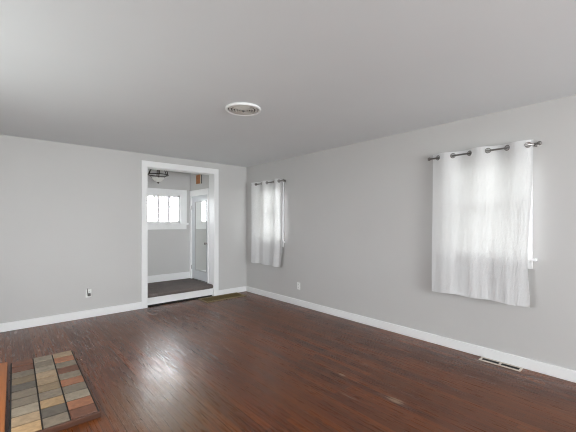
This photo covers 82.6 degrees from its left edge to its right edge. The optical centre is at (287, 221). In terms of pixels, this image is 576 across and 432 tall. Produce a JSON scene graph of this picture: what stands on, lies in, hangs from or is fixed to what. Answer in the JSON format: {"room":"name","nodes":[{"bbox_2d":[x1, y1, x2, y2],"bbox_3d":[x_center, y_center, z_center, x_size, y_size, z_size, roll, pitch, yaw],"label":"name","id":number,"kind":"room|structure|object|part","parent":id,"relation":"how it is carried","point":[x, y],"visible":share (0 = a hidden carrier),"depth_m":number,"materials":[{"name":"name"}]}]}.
{"room":"living room","nodes":[
{"label":"living room","id":0,"kind":"room"},
{"bbox_2d":[0,135,245,323],"bbox_3d":[-2.627,0.140,4.985,4.971,2.440,0.180,0,0,-41],"label":"wall","id":1,"kind":"structure","parent":0,"point":[70,214],"depth_m":4.57,"materials":[{"name":"grey paint"}]},
{"bbox_2d":[0,302,141,331],"bbox_3d":[-3.304,1.306,4.255,2.689,0.108,0.016,0,0,-41],"label":"baseboard","id":2,"kind":"structure","parent":1,"relation":"attached to","point":[15,325],"depth_m":4.49,"materials":[{"name":"white paint"}]},
{"bbox_2d":[141,166,147,308],"bbox_3d":[-2.264,0.240,5.175,0.089,2.239,0.025,0,0,-41],"label":"trim","id":3,"kind":"structure","parent":1,"relation":"attached to","point":[144,169],"depth_m":5.16,"materials":[{"name":"white paint"}]},
{"bbox_2d":[141,160,218,174],"bbox_3d":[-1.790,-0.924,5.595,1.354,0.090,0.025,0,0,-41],"label":"trim","id":4,"kind":"structure","parent":1,"relation":"attached to","point":[143,162],"depth_m":5.53,"materials":[{"name":"white paint"}]},
{"bbox_2d":[148,288,212,305],"bbox_3d":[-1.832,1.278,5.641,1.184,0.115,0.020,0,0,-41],"label":"trim","id":5,"kind":"structure","parent":1,"relation":"attached to","point":[180,296],"depth_m":5.61,"materials":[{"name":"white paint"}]},
{"bbox_2d":[214,174,218,295],"bbox_3d":[-1.317,0.240,6.014,0.089,2.239,0.025,0,0,-41],"label":"trim","id":6,"kind":"structure","parent":1,"relation":"attached to","point":[216,176],"depth_m":6.00,"materials":[{"name":"white paint"}]},
{"bbox_2d":[219,286,245,294],"bbox_3d":[-1.054,1.310,6.245,0.612,0.100,0.016,0,0,-41],"label":"baseboard","id":7,"kind":"structure","parent":1,"relation":"attached to","point":[238,289],"depth_m":6.23,"materials":[{"name":"white paint"}]},
{"bbox_2d":[148,169,189,275],"bbox_3d":[-2.815,0.140,6.108,2.318,2.440,0.120,0,0,-41],"label":"wall","id":8,"kind":"structure","parent":0,"point":[168,249],"depth_m":6.46,"materials":[{"name":"grey paint"}]},
{"bbox_2d":[148,188,188,229],"bbox_3d":[-2.408,-0.250,6.385,0.955,0.790,0.095,0,0,-41],"label":"window","id":9,"kind":"structure","parent":8,"relation":"in","point":[182,223],"depth_m":6.46,"materials":[{"name":"white paint"}]},
{"bbox_3d":[-2.435,-0.255,6.401,0.655,0.540,0.035,0,0,-41],"label":"sash","id":10,"kind":"part","parent":9,"relation":"part of","materials":[{"name":"white glass"}]},
{"bbox_3d":[-2.403,0.036,6.379,0.955,0.037,0.080,0,0,-41],"label":"sill","id":11,"kind":"part","parent":9,"relation":"part of","materials":[{"name":"white paint"}]},
{"bbox_2d":[148,271,189,282],"bbox_3d":[-2.777,1.083,6.051,2.058,0.135,0.016,0,0,-41],"label":"baseboard","id":12,"kind":"structure","parent":8,"relation":"attached to","point":[182,275],"depth_m":6.43,"materials":[{"name":"white paint"}]},
{"bbox_2d":[148,296,210,306],"bbox_3d":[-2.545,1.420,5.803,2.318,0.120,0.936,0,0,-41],"label":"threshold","id":13,"kind":"structure","parent":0,"point":[207,296],"depth_m":5.72,"materials":[{"name":"black wood"}]},
{"bbox_2d":[190,173,208,282],"bbox_3d":[-1.688,0.140,6.481,0.136,2.440,0.816,0,0,-41],"label":"wall","id":14,"kind":"structure","parent":0,"point":[205,178],"depth_m":6.46,"materials":[{"name":"grey paint"}]},
{"bbox_2d":[189,188,208,282],"bbox_3d":[-1.752,0.261,6.434,0.102,1.786,0.796,0,0,-41],"label":"door","id":15,"kind":"structure","parent":14,"relation":"in","point":[198,199],"depth_m":6.45,"materials":[{"name":"white paint"}]},
{"bbox_3d":[-1.709,0.309,6.434,0.038,1.658,0.678,0,0,-41],"label":"panel","id":16,"kind":"part","parent":15,"relation":"part of","materials":[{"name":"paint"}]},
{"bbox_2d":[196,175,201,183],"bbox_3d":[-1.738,-0.830,6.400,0.046,0.172,0.156,0,0,-41],"label":"door chime","id":17,"kind":"object","parent":14,"relation":"attached to","point":[198,177],"visible":1,"depth_m":6.36,"materials":[{"name":"brown wood"}]},
{"bbox_2d":[209,174,213,295],"bbox_3d":[-1.412,0.236,6.069,0.012,2.247,0.185,0,0,-41],"label":"trim","id":18,"kind":"structure","parent":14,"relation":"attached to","point":[211,177],"depth_m":6.06,"materials":[{"name":"white paint"}]},
{"bbox_2d":[0,0,575,166],"bbox_3d":[0.923,-1.140,0.973,4.971,0.120,10.534,0,0,-41],"label":"ceiling","id":19,"kind":"structure","parent":0,"point":[153,77],"depth_m":2.34,"materials":[{"name":"paint"}]},
{"bbox_2d":[225,102,260,115],"bbox_3d":[-0.425,-1.062,3.122,0.338,0.037,0.338,0,0,-41],"label":"air vent","id":20,"kind":"object","parent":19,"relation":"in","point":[238,108],"visible":1,"depth_m":3.09,"materials":[{"name":"white metal"}]},
{"bbox_2d":[0,291,575,431],"bbox_3d":[0.923,1.420,0.973,4.971,0.120,10.534,0,0,-41],"label":"floor","id":21,"kind":"structure","parent":0,"point":[252,362],"depth_m":2.91,"materials":[{"name":"brown wood"}]},
{"bbox_2d":[0,362,7,431],"bbox_3d":[-2.295,1.343,2.395,0.360,0.035,1.560,0,0,-40],"label":"wood board","id":22,"kind":"object","parent":21,"relation":"on","point":[3,366],"visible":1,"depth_m":2.54,"materials":[{"name":"orange wood"}]},
{"bbox_2d":[9,350,100,431],"bbox_3d":[-1.951,1.339,2.680,0.490,0.041,1.440,0,0,-40],"label":"brick hearth","id":23,"kind":"object","parent":21,"relation":"on","point":[49,393],"visible":1,"depth_m":2.49,"materials":[{"name":"multicoloured tile"}]},
{"bbox_2d":[198,292,245,302],"bbox_3d":[-1.173,1.353,5.899,0.800,0.014,0.325,0,0,-41],"label":"floor vent","id":24,"kind":"object","parent":21,"relation":"in","point":[236,294],"visible":1,"depth_m":5.87,"materials":[{"name":"gold metal"}]},
{"bbox_2d":[479,357,522,371],"bbox_3d":[2.030,1.356,3.138,0.098,0.008,0.345,0,0,-41],"label":"floor vent","id":25,"kind":"object","parent":21,"relation":"in","point":[506,365],"visible":1,"depth_m":3.13,"materials":[{"name":"beige metal"}]},
{"bbox_2d":[246,95,575,370],"bbox_3d":[2.678,0.140,2.626,0.150,2.440,10.384,0,0,-41],"label":"wall","id":26,"kind":"structure","parent":0,"point":[358,216],"depth_m":3.90,"materials":[{"name":"grey paint"}]},
{"bbox_2d":[282,182,284,246],"bbox_3d":[-0.325,-0.133,5.961,0.160,1.125,0.920,0,0,-41],"label":"window","id":27,"kind":"structure","parent":26,"relation":"in","point":[283,241],"depth_m":5.61,"materials":[{"name":"white paint"}]},
{"bbox_3d":[-0.359,-0.182,5.931,0.020,1.025,0.850,0,0,-41],"label":"casing","id":28,"kind":"part","parent":27,"relation":"part of","materials":[{"name":"white paint"}]},
{"bbox_2d":[246,286,575,382],"bbox_3d":[2.616,1.310,2.571,0.016,0.100,10.384,0,0,-41],"label":"baseboard","id":29,"kind":"structure","parent":26,"relation":"attached to","point":[533,365],"depth_m":3.61,"materials":[{"name":"white paint"}]},
{"bbox_2d":[428,141,541,160],"bbox_3d":[1.922,-0.700,3.300,0.090,0.038,1.028,0,0,-41],"label":"curtain rod","id":30,"kind":"object","parent":26,"relation":"attached to","point":[535,144],"visible":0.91,"depth_m":3.16,"materials":[{"name":"silver metal"}]},
{"bbox_2d":[432,139,532,306],"bbox_3d":[1.896,0.014,3.288,0.046,1.519,0.917,0,0,-41],"label":"curtain","id":31,"kind":"object","parent":30,"relation":"hanging from","point":[481,210],"visible":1,"depth_m":3.24,"materials":[{"name":"white fabric"}]},
{"bbox_2d":[437,146,536,268],"bbox_3d":[1.980,-0.133,3.354,0.160,1.125,0.940,0,0,-41],"label":"window","id":32,"kind":"structure","parent":26,"relation":"in","point":[531,259],"depth_m":3.00,"materials":[{"name":"white paint"}]},
{"bbox_3d":[-0.357,-0.700,5.876,0.090,0.038,0.953,0,0,-41],"label":"curtain rod","id":33,"kind":"object","parent":26,"relation":"attached to","visible":0},
{"bbox_2d":[251,179,282,266],"bbox_3d":[-0.373,0.015,5.851,0.064,1.520,0.928,0,0,-41],"label":"curtain","id":34,"kind":"object","parent":33,"relation":"hanging from","point":[266,199],"visible":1,"depth_m":5.84,"materials":[{"name":"white fabric"}]},
{"bbox_3d":[-2.545,-1.140,5.803,2.318,0.120,0.936,0,0,-41],"label":"ceiling","id":35,"kind":"structure","parent":0,"visible":0},
{"bbox_2d":[148,169,168,183],"bbox_3d":[-2.329,-0.882,5.884,0.362,0.396,0.362,0,0,-41],"label":"hall light","id":36,"kind":"object","parent":35,"relation":"hanging from","point":[157,179],"visible":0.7,"depth_m":5.84,"materials":[{"name":"brown metal"}]},
{"bbox_3d":[-2.329,-0.751,5.884,0.208,0.074,0.208,0,0,-41],"label":"lamp shade","id":37,"kind":"part","parent":36,"relation":"part of","materials":[{"name":"white glass"}]},
{"label":"outside","id":38,"kind":"structure","parent":0,"visible":0},
{"bbox_3d":[0.648,1.910,10.587,65.000,0.100,75.000,0,0,-41],"label":"ground","id":39,"kind":"structure","parent":38,"visible":0},
{"bbox_2d":[148,196,177,209],"bbox_3d":[-6.292,-0.241,12.061,4.309,4.211,2.735,0,0,-41],"label":"tree","id":40,"kind":"object","parent":39,"relation":"on","point":[153,197],"visible":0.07,"depth_m":12.39,"materials":[{"name":"grey plant"}]},
{"bbox_3d":[-2.515,1.256,5.755,2.060,0.208,0.806,0,0,-41],"label":"floor","id":41,"kind":"structure","parent":0,"visible":0},
{"bbox_2d":[148,278,212,297],"bbox_3d":[-2.134,1.186,5.983,1.182,0.076,0.969,0,0,-41],"label":"carpet","id":42,"kind":"object","parent":41,"relation":"on","point":[163,288],"visible":0.94,"depth_m":5.85,"materials":[{"name":"grey carpet"}]}
]}

